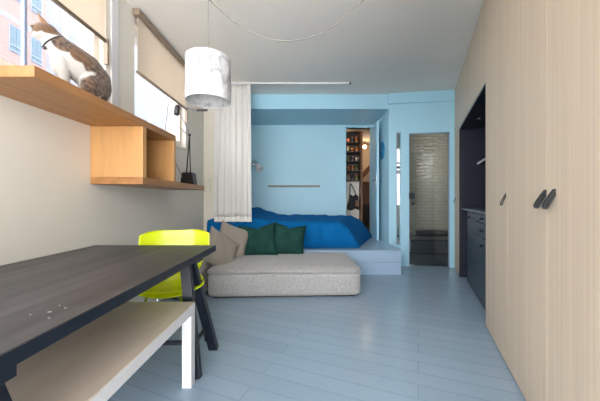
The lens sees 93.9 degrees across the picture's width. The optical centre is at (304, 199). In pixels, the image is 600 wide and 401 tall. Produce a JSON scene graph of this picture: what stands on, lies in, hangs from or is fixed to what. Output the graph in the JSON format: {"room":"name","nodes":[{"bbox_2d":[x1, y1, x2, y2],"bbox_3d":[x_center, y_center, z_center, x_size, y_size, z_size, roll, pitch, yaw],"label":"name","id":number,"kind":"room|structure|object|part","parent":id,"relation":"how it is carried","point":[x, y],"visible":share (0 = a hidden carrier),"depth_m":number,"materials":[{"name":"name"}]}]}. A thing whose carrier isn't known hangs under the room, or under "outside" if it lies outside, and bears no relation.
{"room":"studio apartment","nodes":[
{"label":"studio apartment","id":0,"kind":"room"},
{"bbox_2d":[0,0,203,301],"bbox_3d":[-1.660,-0.330,2.300,0.220,2.800,4.200,0,0,0],"label":"wall","id":1,"kind":"structure","parent":0,"point":[49,204],"depth_m":1.87,"materials":[{"name":"white paint"}]},
{"bbox_2d":[0,0,109,102],"bbox_3d":[-1.599,-1.170,1.280,0.122,1.060,1.880,0,0,0],"label":"window","id":2,"kind":"structure","parent":1,"relation":"in","point":[94,45],"depth_m":2.12,"materials":[{"name":"glass"}]},
{"bbox_2d":[51,0,108,64],"bbox_3d":[-1.516,-1.380,1.251,0.063,0.680,1.822,0,0,0],"label":"roller blind","id":3,"kind":"object","parent":2,"relation":"attached to","point":[89,13],"visible":1,"depth_m":1.99,"materials":[{"name":"beige fabric"}]},
{"bbox_3d":[-1.570,-1.170,2.193,0.056,1.060,0.053,0,0,0],"label":"trim","id":4,"kind":"part","parent":2,"relation":"part of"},
{"bbox_2d":[0,65,203,189],"bbox_3d":[-1.359,-0.349,2.230,0.379,0.468,2.040,0,0,0],"label":"wall shelf","id":5,"kind":"object","parent":1,"relation":"attached to","point":[127,150],"visible":1,"depth_m":2.02,"materials":[{"name":"brown wood"}]},
{"bbox_2d":[30,12,111,100],"bbox_3d":[-1.297,-0.780,1.584,0.204,0.402,0.357,0,0,29],"label":"cat","id":6,"kind":"object","parent":5,"relation":"on","point":[67,60],"visible":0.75,"depth_m":1.53},
{"bbox_3d":[-1.360,-0.349,2.044,0.378,0.367,0.048,0,0,0],"label":"panel","id":7,"kind":"part","parent":5,"relation":"part of","materials":[{"name":"brown wood"}]},
{"bbox_3d":[-1.360,-0.349,2.518,0.378,0.367,0.045,0,0,0],"label":"panel","id":8,"kind":"part","parent":5,"relation":"part of","materials":[{"name":"brown wood"}]},
{"bbox_2d":[165,101,207,184],"bbox_3d":[-1.261,-0.615,2.958,0.401,0.899,0.437,0,0,-25],"label":"desk lamp","id":9,"kind":"object","parent":5,"relation":"on","point":[186,177],"visible":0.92,"depth_m":3.04,"materials":[{"name":"black metal"}]},
{"bbox_3d":[-1.324,-0.831,3.047,0.136,0.260,0.030,0,0,-28],"label":"arm","id":10,"kind":"part","parent":9,"relation":"part of","materials":[{"name":"grey metal"}]},
{"bbox_3d":[-1.290,-0.501,3.090,0.057,0.429,0.033,0,0,0],"label":"arm","id":11,"kind":"part","parent":9,"relation":"part of","materials":[{"name":"black plastic"}]},
{"bbox_2d":[110,0,118,106],"bbox_3d":[-1.540,-1.185,2.260,0.019,1.090,0.080,0,0,0],"label":"trim","id":12,"kind":"structure","parent":1,"relation":"attached to","point":[114,4],"depth_m":2.25,"materials":[{"name":"white paint"}]},
{"bbox_2d":[134,19,186,150],"bbox_3d":[-1.599,-1.170,3.103,0.122,1.060,1.135,0,0,0],"label":"window","id":13,"kind":"structure","parent":1,"relation":"in","point":[181,137],"depth_m":3.60,"materials":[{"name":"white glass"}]},
{"bbox_2d":[133,8,187,122],"bbox_3d":[-1.516,-1.355,3.061,0.063,0.730,1.102,0,0,0],"label":"roller blind","id":14,"kind":"object","parent":13,"relation":"attached to","point":[159,63],"visible":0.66,"depth_m":2.90,"materials":[{"name":"beige fabric"}]},
{"bbox_3d":[-1.570,-1.170,3.643,0.056,1.060,0.053,0,0,0],"label":"trim","id":15,"kind":"part","parent":13,"relation":"part of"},
{"bbox_2d":[204,108,214,231],"bbox_3d":[-1.460,-0.330,4.340,0.180,2.800,0.120,0,0,0],"label":"trim","id":16,"kind":"structure","parent":1,"relation":"attached to","point":[208,115],"depth_m":4.28,"materials":[{"name":"beige paint"}]},
{"bbox_2d":[126,0,483,93],"bbox_3d":[1.000,-1.805,2.650,5.800,0.150,7.100,0,0,0],"label":"ceiling","id":17,"kind":"structure","parent":0,"point":[383,46],"depth_m":3.02,"materials":[{"name":"paint"}]},
{"bbox_2d":[185,0,363,108],"bbox_3d":[-0.130,-1.216,2.000,1.574,1.028,0.312,0,0,0],"label":"pendant lamp","id":18,"kind":"object","parent":17,"relation":"hanging from","point":[207,70],"visible":1,"depth_m":1.89,"materials":[{"name":"white paper"},{"name":"white paint"},{"name":"cream ceramic"}]},
{"bbox_3d":[-0.691,-0.855,2.000,0.311,0.300,0.313,0,0,0],"label":"lamp shade","id":19,"kind":"part","parent":18,"relation":"part of","materials":[{"name":"white paper"}]},
{"bbox_2d":[231,82,350,84],"bbox_3d":[-0.206,-1.716,4.120,1.766,0.027,0.030,0,0,0],"label":"rail","id":20,"kind":"object","parent":17,"relation":"attached to","point":[236,83],"visible":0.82,"depth_m":4.11,"materials":[{"name":"white metal"}]},
{"bbox_2d":[214,84,251,221],"bbox_3d":[-1.064,-0.690,4.119,0.563,2.021,0.089,0,0,0],"label":"curtain","id":21,"kind":"object","parent":20,"relation":"hanging from","point":[232,123],"visible":0.95,"depth_m":4.12,"materials":[{"name":"white fabric"}]},
{"bbox_2d":[251,125,373,232],"bbox_3d":[-0.163,-0.330,5.600,3.474,2.800,0.120,0,0,0],"label":"wall","id":22,"kind":"structure","parent":0,"point":[287,154],"depth_m":5.54,"materials":[{"name":"blue paint"}]},
{"bbox_2d":[251,160,262,171],"bbox_3d":[-0.933,-0.653,5.422,0.145,0.251,0.362,0,0,-39],"label":"reading lamp","id":23,"kind":"object","parent":22,"relation":"attached to","point":[259,168],"visible":0.99,"depth_m":5.37,"materials":[{"name":"silver metal"}]},
{"bbox_3d":[-0.879,-0.615,5.330,0.166,0.175,0.146,0,0,0],"label":"lamp shade","id":24,"kind":"part","parent":23,"relation":"part of","materials":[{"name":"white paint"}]},
{"bbox_2d":[268,185,319,186],"bbox_3d":[-0.218,-0.273,5.515,1.029,0.035,0.050,0,0,0],"label":"wall ledge","id":25,"kind":"object","parent":22,"relation":"attached to","point":[268,185],"visible":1,"depth_m":5.49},
{"bbox_2d":[251,112,385,124],"bbox_3d":[-0.261,-1.508,5.125,3.279,0.045,0.830,0,0,0],"label":"ceiling","id":26,"kind":"structure","parent":22,"relation":"attached to","point":[257,118],"depth_m":5.10,"materials":[{"name":"blue paint"}]},
{"bbox_2d":[344,126,345,215],"bbox_3d":[0.796,-0.370,5.594,0.030,2.180,0.132,0,0,0],"label":"trim","id":27,"kind":"structure","parent":22,"relation":"attached to","point":[344,126],"depth_m":5.54,"materials":[{"name":"blue paint"}]},
{"bbox_2d":[345,126,372,128],"bbox_3d":[1.058,-1.445,5.594,0.555,0.030,0.132,0,0,0],"label":"trim","id":28,"kind":"structure","parent":22,"relation":"attached to","point":[349,127],"depth_m":5.53,"materials":[{"name":"blue paint"}]},
{"bbox_2d":[107,265,525,400],"bbox_3d":[0.700,1.130,1.850,5.800,0.120,5.500,0,0,0],"label":"floor","id":29,"kind":"structure","parent":0,"point":[421,333],"depth_m":2.00,"materials":[{"name":"blue wood"}]},
{"bbox_2d":[0,365,16,400],"bbox_3d":[-1.062,0.715,0.600,0.922,0.708,0.374,0,0,0],"label":"trestle","id":30,"kind":"object","parent":29,"relation":"on","point":[7,375],"visible":0.55,"depth_m":0.64,"materials":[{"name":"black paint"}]},
{"bbox_3d":[-0.692,0.720,0.698,0.074,0.698,0.251,0,0,42],"label":"leg","id":31,"kind":"part","parent":30,"relation":"part of","materials":[{"name":"black paint"}]},
{"bbox_3d":[-1.052,0.383,0.600,0.780,0.044,0.090,0,0,0],"label":"rail","id":32,"kind":"part","parent":30,"relation":"part of","materials":[{"name":"blue paint"}]},
{"bbox_2d":[5,302,194,400],"bbox_3d":[-0.932,0.834,1.222,0.575,0.473,0.843,0,0,0],"label":"bench","id":33,"kind":"object","parent":29,"relation":"on","point":[91,363],"visible":0.71,"depth_m":1.11,"materials":[{"name":"white paint"}]},
{"bbox_3d":[-0.932,0.629,1.222,0.575,0.052,0.843,0,0,0],"label":"frame","id":34,"kind":"part","parent":33,"relation":"part of","materials":[{"name":"white paint"}]},
{"bbox_3d":[-0.672,0.863,1.615,0.054,0.414,0.054,0,0,0],"label":"leg","id":35,"kind":"part","parent":33,"relation":"part of","materials":[{"name":"white paint"}]},
{"bbox_2d":[138,229,209,341],"bbox_3d":[-0.971,0.655,2.010,0.508,0.830,0.567,0,0,-13],"label":"shell chair","id":36,"kind":"object","parent":29,"relation":"on","point":[171,287],"visible":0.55,"depth_m":2.17,"materials":[{"name":"plastic"}]},
{"bbox_2d":[162,258,218,379],"bbox_3d":[-1.085,0.715,1.845,0.922,0.708,0.374,0,0,0],"label":"trestle","id":37,"kind":"object","parent":29,"relation":"on","point":[190,276],"visible":0.28,"depth_m":1.86,"materials":[{"name":"black wood"}]},
{"bbox_2d":[0,245,215,373],"bbox_3d":[-1.058,0.340,1.117,0.855,0.041,1.735,0,0,0],"label":"tabletop","id":38,"kind":"object","parent":37,"relation":"on","point":[44,300],"visible":1,"depth_m":1.05,"materials":[{"name":"dark grey-brown stained wood"},{"name":"blue black paint"}]},
{"bbox_3d":[-0.715,0.720,1.748,0.074,0.698,0.251,0,0,-42],"label":"leg","id":39,"kind":"part","parent":37,"relation":"part of","materials":[{"name":"blue paint"}]},
{"bbox_3d":[-0.715,0.720,1.942,0.074,0.698,0.251,0,0,42],"label":"leg","id":40,"kind":"part","parent":37,"relation":"part of","materials":[{"name":"blue paint"}]},
{"bbox_2d":[172,260,212,298],"bbox_3d":[-1.305,0.892,3.455,0.390,0.356,0.964,0,0,0],"label":"module","id":41,"kind":"object","parent":29,"relation":"on","point":[203,270],"visible":0.1,"depth_m":3.14,"materials":[{"name":"grey fabric"}]},
{"bbox_2d":[199,260,212,273],"bbox_3d":[-1.305,0.762,3.456,0.390,0.096,0.964,0,0,0],"label":"seat cushion","id":42,"kind":"object","parent":41,"relation":"on","point":[204,268],"depth_m":3.16,"materials":[{"name":"grey fabric"}]},
{"bbox_2d":[208,252,360,297],"bbox_3d":[-0.235,0.892,3.503,1.680,0.356,0.943,0,0,-2],"label":"ottoman","id":43,"kind":"object","parent":29,"relation":"on","point":[311,274],"visible":0.89,"depth_m":3.06,"materials":[{"name":"grey fabric"}]},
{"bbox_2d":[204,226,239,265],"bbox_3d":[-1.000,0.600,3.300,0.602,0.589,0.244,0,0,-40],"label":"cushion","id":44,"kind":"object","parent":43,"relation":"on","point":[226,249],"visible":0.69,"depth_m":3.25,"materials":[{"name":"beige fabric"}]},
{"bbox_2d":[220,220,247,256],"bbox_3d":[-0.930,0.530,3.600,0.546,0.538,0.203,0,0,-28],"label":"cushion","id":45,"kind":"object","parent":43,"relation":"on","point":[239,236],"visible":0.51,"depth_m":3.57,"materials":[{"name":"beige fabric"}]},
{"bbox_2d":[238,222,277,254],"bbox_3d":[-0.630,0.535,3.730,0.559,0.481,0.216,0,0,0],"label":"cushion","id":46,"kind":"object","parent":43,"relation":"on","point":[261,241],"visible":0.77,"depth_m":3.66,"materials":[{"name":"green fabric"}]},
{"bbox_2d":[208,252,360,273],"bbox_3d":[-0.235,0.762,3.502,1.712,0.096,0.992,0,0,0],"label":"seat cushion","id":47,"kind":"object","parent":43,"relation":"on","point":[311,262],"depth_m":3.14,"materials":[{"name":"grey fabric"}]},
{"bbox_3d":[-0.235,1.055,3.502,1.560,0.030,0.825,0,0,-2],"label":"foot rail","id":48,"kind":"part","parent":43,"relation":"part of","materials":[{"name":"black plastic"}]},
{"bbox_2d":[275,223,305,253],"bbox_3d":[-0.220,0.535,3.799,0.503,0.466,0.203,0,0,-6],"label":"cushion","id":49,"kind":"object","parent":43,"relation":"on","point":[288,240],"visible":0.84,"depth_m":3.74,"materials":[{"name":"green fabric"}]},
{"bbox_2d":[453,78,458,274],"bbox_3d":[2.515,-0.329,4.054,0.634,2.796,0.516,0,0,22],"label":"wardrobe","id":50,"kind":"object","parent":29,"relation":"on","point":[456,199],"visible":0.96,"depth_m":4.07,"materials":[{"name":"brown wood"}]},
{"bbox_3d":[2.263,-0.334,4.156,0.022,2.783,0.515,0,0,22],"label":"door","id":51,"kind":"part","parent":50,"relation":"part of","materials":[{"name":"brown wood"}]},
{"bbox_2d":[467,211,476,293],"bbox_3d":[2.074,0.603,3.289,0.275,0.934,0.583,0,0,22],"label":"base cabinet","id":52,"kind":"object","parent":29,"relation":"on","point":[471,216],"visible":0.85,"depth_m":3.31,"materials":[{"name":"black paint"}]},
{"bbox_2d":[459,83,485,276],"bbox_3d":[2.120,0.036,3.030,0.598,2.068,1.676,0,0,22],"label":"lining","id":53,"kind":"object","parent":29,"relation":"on","point":[472,132],"visible":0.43,"depth_m":3.85,"materials":[{"name":"black laminate"}]},
{"bbox_3d":[1.990,-0.989,3.083,0.318,0.018,1.651,0,0,22],"label":"panel","id":54,"kind":"part","parent":53,"relation":"part of","materials":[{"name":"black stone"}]},
{"bbox_2d":[477,158,485,164],"bbox_3d":[1.869,-0.406,2.703,0.215,0.022,0.852,0,0,22],"label":"niche shelf","id":55,"kind":"object","parent":53,"relation":"attached to","point":[483,161],"visible":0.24,"depth_m":2.95,"materials":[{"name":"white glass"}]},
{"bbox_3d":[2.128,-0.444,3.027,0.020,1.108,1.675,0,0,22],"label":"panel","id":56,"kind":"part","parent":53,"relation":"part of","materials":[{"name":"wood"}]},
{"bbox_2d":[476,213,485,310],"bbox_3d":[1.823,0.603,2.668,0.275,0.934,0.754,0,0,22],"label":"base cabinet","id":57,"kind":"object","parent":29,"relation":"on","point":[480,218],"visible":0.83,"depth_m":2.79,"materials":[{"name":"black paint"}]},
{"bbox_2d":[462,208,485,214],"bbox_3d":[1.994,0.120,3.082,0.270,0.030,1.650,0,0,22],"label":"countertop","id":58,"kind":"structure","parent":57,"relation":"on","point":[475,210],"depth_m":3.10,"materials":[{"name":"stone"}]},
{"bbox_3d":[1.734,0.301,2.704,0.020,0.138,0.751,0,0,22],"label":"drawer","id":59,"kind":"part","parent":57,"relation":"part of","materials":[{"name":"blue paint"}]},
{"bbox_3d":[1.734,0.185,2.704,0.020,0.080,0.751,0,0,22],"label":"drawer","id":60,"kind":"part","parent":57,"relation":"part of","materials":[{"name":"blue paint"}]},
{"bbox_2d":[486,0,506,363],"bbox_3d":[1.672,-0.329,1.972,0.634,2.796,0.620,0,0,22],"label":"wardrobe","id":61,"kind":"object","parent":29,"relation":"on","point":[496,10],"visible":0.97,"depth_m":2.04,"materials":[{"name":"brown wood"}]},
{"bbox_3d":[1.289,-0.004,1.821,0.036,0.083,0.007,0,0,22],"label":"strap handle","id":62,"kind":"part","parent":61,"relation":"part of","materials":[{"name":"black leather"}]},
{"bbox_2d":[507,0,546,400],"bbox_3d":[1.440,-0.329,1.409,0.641,2.796,0.595,0,0,22],"label":"wardrobe","id":63,"kind":"object","parent":29,"relation":"on","point":[526,19],"visible":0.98,"depth_m":1.46,"materials":[{"name":"brown wood"}]},
{"bbox_3d":[1.057,-0.004,1.257,0.045,0.085,0.020,0,0,22],"label":"strap handle","id":64,"kind":"part","parent":63,"relation":"part of","materials":[{"name":"black leather"}]},
{"bbox_2d":[542,0,599,400],"bbox_3d":[1.203,-0.329,0.824,0.641,2.796,0.664,0,0,22],"label":"wardrobe","id":65,"kind":"object","parent":29,"relation":"on","point":[572,201],"visible":1,"depth_m":1.03,"materials":[{"name":"brown wood"}]},
{"bbox_3d":[1.023,-0.004,1.172,0.045,0.085,0.020,0,0,22],"label":"strap handle","id":66,"kind":"part","parent":65,"relation":"part of","materials":[{"name":"black leather"}]},
{"bbox_2d":[346,182,358,218],"bbox_3d":[0.905,0.160,6.099,0.530,1.120,0.078,0,0,0],"label":"wall","id":67,"kind":"structure","parent":0,"point":[355,213],"depth_m":6.06,"materials":[{"name":"white paint"}]},
{"bbox_2d":[346,132,358,179],"bbox_3d":[0.925,-0.330,6.170,0.590,2.800,0.060,0,0,0],"label":"wall","id":68,"kind":"structure","parent":0,"point":[348,134],"depth_m":6.14,"materials":[{"name":"brown wood"}]},
{"bbox_2d":[346,129,369,144],"bbox_3d":[1.175,-1.510,6.683,1.350,0.040,2.035,0,0,0],"label":"ceiling","id":69,"kind":"structure","parent":0,"point":[366,132],"depth_m":6.27,"materials":[{"name":"beige paint"}]},
{"bbox_2d":[363,145,369,181],"bbox_3d":[1.370,-0.330,7.650,0.940,2.800,0.100,0,0,0],"label":"wall","id":70,"kind":"structure","parent":0,"point":[366,152],"depth_m":7.60,"materials":[{"name":"beige paint"}]},
{"bbox_2d":[379,110,388,243],"bbox_3d":[1.404,-0.330,5.060,0.060,2.800,0.960,0,0,0],"label":"wall","id":71,"kind":"structure","parent":0,"point":[384,120],"depth_m":4.84,"materials":[{"name":"blue paint"}]},
{"bbox_2d":[371,121,380,240],"bbox_3d":[1.284,-0.340,5.215,0.135,2.100,0.632,0,0,0],"label":"door","id":72,"kind":"structure","parent":71,"relation":"in","point":[375,180],"depth_m":5.02,"materials":[{"name":"blue wood"}]},
{"bbox_2d":[379,142,384,159],"bbox_3d":[1.364,-0.875,4.970,0.020,0.320,0.320,0,0,0],"label":"disc","id":73,"kind":"object","parent":71,"relation":"attached to","point":[382,146],"visible":1,"depth_m":4.91,"materials":[{"name":"paint"}]},
{"bbox_2d":[410,134,415,235],"bbox_3d":[2.035,-0.330,5.535,0.170,2.800,0.370,0,0,0],"label":"pier","id":74,"kind":"object","parent":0,"point":[412,137],"visible":0.14,"depth_m":5.35,"materials":[{"name":"beige tile"}]},
{"bbox_2d":[389,101,454,267],"bbox_3d":[1.945,-0.330,4.532,1.140,2.800,0.100,0,0,9],"label":"wall","id":75,"kind":"structure","parent":0,"point":[428,117],"depth_m":4.53,"materials":[{"name":"blue paint"}]},
{"bbox_2d":[251,94,388,111],"bbox_3d":[-0.258,-1.607,4.640,3.284,0.245,0.140,0,0,0],"label":"beam","id":76,"kind":"structure","parent":75,"relation":"attached to","point":[259,102],"depth_m":4.57,"materials":[{"name":"blue paint"}]},
{"bbox_2d":[305,252,400,261],"bbox_3d":[-0.071,0.821,4.291,2.898,0.149,0.558,0,0,0],"label":"trim","id":77,"kind":"structure","parent":75,"relation":"attached to","point":[355,256],"depth_m":4.01,"materials":[{"name":"paint"}]},
{"bbox_2d":[304,237,401,251],"bbox_3d":[-0.067,0.733,4.770,2.906,0.025,1.540,0,0,0],"label":"platform","id":78,"kind":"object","parent":75,"relation":"attached to","point":[371,245],"depth_m":4.16,"materials":[{"name":"paint"}]},
{"bbox_2d":[207,207,371,247],"bbox_3d":[-0.075,0.429,4.850,2.800,0.580,1.363,0,0,0],"label":"bed","id":79,"kind":"object","parent":78,"relation":"on","point":[322,231],"visible":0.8,"depth_m":4.22,"materials":[{"name":"blue fabric"}]},
{"bbox_2d":[355,262,400,274],"bbox_3d":[-0.070,0.984,4.290,2.900,0.172,0.560,0,0,0],"label":"trim","id":80,"kind":"structure","parent":75,"relation":"attached to","point":[367,268],"depth_m":4.01,"materials":[{"name":"paint"}]},
{"bbox_2d":[396,133,399,243],"bbox_3d":[1.525,-0.190,4.591,0.075,1.820,0.041,0,0,0],"label":"window","id":81,"kind":"structure","parent":75,"relation":"in","point":[397,171],"depth_m":4.57,"materials":[{"name":"glass"}]},
{"bbox_2d":[388,90,454,103],"bbox_3d":[1.924,-1.645,4.467,1.160,0.170,0.035,0,0,9],"label":"trim","id":82,"kind":"structure","parent":75,"relation":"attached to","point":[440,95],"depth_m":4.46,"materials":[{"name":"blue paint"}]},
{"bbox_2d":[410,252,447,265],"bbox_3d":[2.160,0.975,4.681,0.940,0.190,0.260,0,0,9],"label":"trim","id":83,"kind":"structure","parent":75,"relation":"attached to","point":[415,259],"depth_m":4.57,"materials":[{"name":"stone"}]},
{"bbox_2d":[410,252,447,254],"bbox_3d":[2.139,0.870,4.550,0.940,0.030,0.025,0,0,9],"label":"trim","id":84,"kind":"structure","parent":75,"relation":"attached to","point":[433,253],"depth_m":4.56,"materials":[{"name":"black stone"}]},
{"bbox_2d":[409,132,449,266],"bbox_3d":[1.991,-0.005,4.505,0.620,2.150,0.070,0,0,9],"label":"door","id":85,"kind":"structure","parent":75,"relation":"in","point":[411,195],"depth_m":4.46,"materials":[{"name":"blue metal"}]},
{"bbox_3d":[1.992,-1.074,4.514,0.620,0.012,0.040,0,0,9],"label":"frame","id":86,"kind":"part","parent":85,"relation":"part of","materials":[{"name":"blue metal"}]},
{"bbox_3d":[2.293,-0.005,4.468,0.012,2.150,0.040,0,0,9],"label":"frame","id":87,"kind":"part","parent":85,"relation":"part of","materials":[{"name":"blue metal"}]},
{"bbox_2d":[397,133,447,234],"bbox_3d":[2.367,-0.330,5.660,1.866,2.800,0.120,0,0,0],"label":"wall","id":88,"kind":"structure","parent":0,"point":[431,149],"depth_m":5.60,"materials":[{"name":"beige tile"}]},
{"bbox_2d":[397,235,447,251],"bbox_3d":[2.500,0.882,5.190,1.400,0.375,0.820,0,0,0],"label":"trim","id":89,"kind":"structure","parent":88,"relation":"attached to","point":[415,246],"depth_m":4.78,"materials":[{"name":"stone"}]},
{"bbox_2d":[416,229,447,234],"bbox_3d":[2.652,0.640,5.485,1.055,0.110,0.210,0,0,0],"label":"stone bench","id":90,"kind":"object","parent":89,"relation":"on","point":[418,231],"visible":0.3,"depth_m":5.38,"materials":[{"name":"stone"}]},
{"bbox_2d":[410,239,447,240],"bbox_3d":[2.500,0.688,4.777,1.400,0.025,0.025,0,0,0],"label":"trim","id":91,"kind":"structure","parent":88,"relation":"attached to","point":[410,239],"depth_m":4.78,"materials":[{"name":"black stone"}]},
{"bbox_3d":[1.220,0.735,6.571,1.240,0.030,2.059,0,0,0],"label":"floor","id":92,"kind":"structure","parent":0,"visible":0},
{"bbox_2d":[346,131,362,222],"bbox_3d":[0.920,-0.365,5.997,0.570,2.170,0.275,0,0,0],"label":"shelf unit","id":93,"kind":"object","parent":92,"relation":"on","point":[359,143],"visible":0.64,"depth_m":5.89,"materials":[{"name":"brown wood"}]},
{"bbox_2d":[347,183,358,209],"bbox_3d":[1.025,-0.071,5.980,0.260,0.580,0.110,0,0,0],"label":"shoulder bag","id":94,"kind":"object","parent":93,"relation":"hanging from","point":[353,203],"visible":1,"depth_m":5.95,"materials":[{"name":"black fabric"}]},
{"bbox_3d":[1.188,-0.365,5.997,0.035,2.170,0.275,0,0,0],"label":"panel","id":95,"kind":"part","parent":93,"relation":"part of","materials":[{"name":"brown wood"}]},
{"bbox_2d":[363,182,369,227],"bbox_3d":[1.560,0.120,7.433,0.420,1.200,0.295,0,0,0],"label":"storage cabinet","id":96,"kind":"object","parent":92,"relation":"on","point":[366,185],"visible":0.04,"depth_m":7.30,"materials":[{"name":"brown wood"}]},
{"bbox_3d":[1.560,0.395,7.293,0.380,0.550,0.015,0,0,0],"label":"door panel","id":97,"kind":"part","parent":96,"relation":"part of","materials":[{"name":"brown wood"}]},
{"bbox_3d":[1.210,-0.330,6.900,0.060,2.800,1.400,0,0,0],"label":"wall","id":98,"kind":"structure","parent":0,"visible":0},
{"bbox_2d":[363,165,369,177],"bbox_3d":[1.525,-0.680,7.200,0.624,0.668,0.160,0,0,0],"label":"trim","id":99,"kind":"structure","parent":98,"relation":"attached to","point":[367,169],"depth_m":7.12,"materials":[{"name":"brown wood"}]},
{"label":"outside","id":100,"kind":"structure","parent":0,"visible":0},
{"bbox_3d":[-31.100,7.170,25.000,57.800,0.200,110.000,0,0,0],"label":"street","id":101,"kind":"object","parent":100,"visible":0},
{"bbox_2d":[0,0,45,70],"bbox_3d":[-17.940,-4.430,9.650,4.120,23.000,15.300,0,0,0],"label":"brick building","id":102,"kind":"structure","parent":101,"relation":"on","point":[10,10],"depth_m":15.59,"materials":[{"name":"paint"}]},
{"bbox_2d":[46,0,167,131],"bbox_3d":[-18.025,-5.930,38.650,3.950,26.000,42.700,0,0,0],"label":"building","id":103,"kind":"structure","parent":101,"relation":"on","point":[150,104],"depth_m":27.25,"materials":[{"name":"paint"}]},
{"bbox_3d":[1.922,-0.330,1.558,2.288,2.800,5.458,0,0,0],"label":"wall","id":104,"kind":"structure","parent":0,"visible":0},
{"bbox_2d":[459,0,485,127],"bbox_3d":[2.119,-1.363,3.031,0.600,0.727,1.674,0,0,22],"label":"upper cabinet","id":105,"kind":"object","parent":104,"relation":"attached to","point":[472,77],"visible":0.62,"depth_m":2.83,"materials":[{"name":"brown wood"}]}
]}

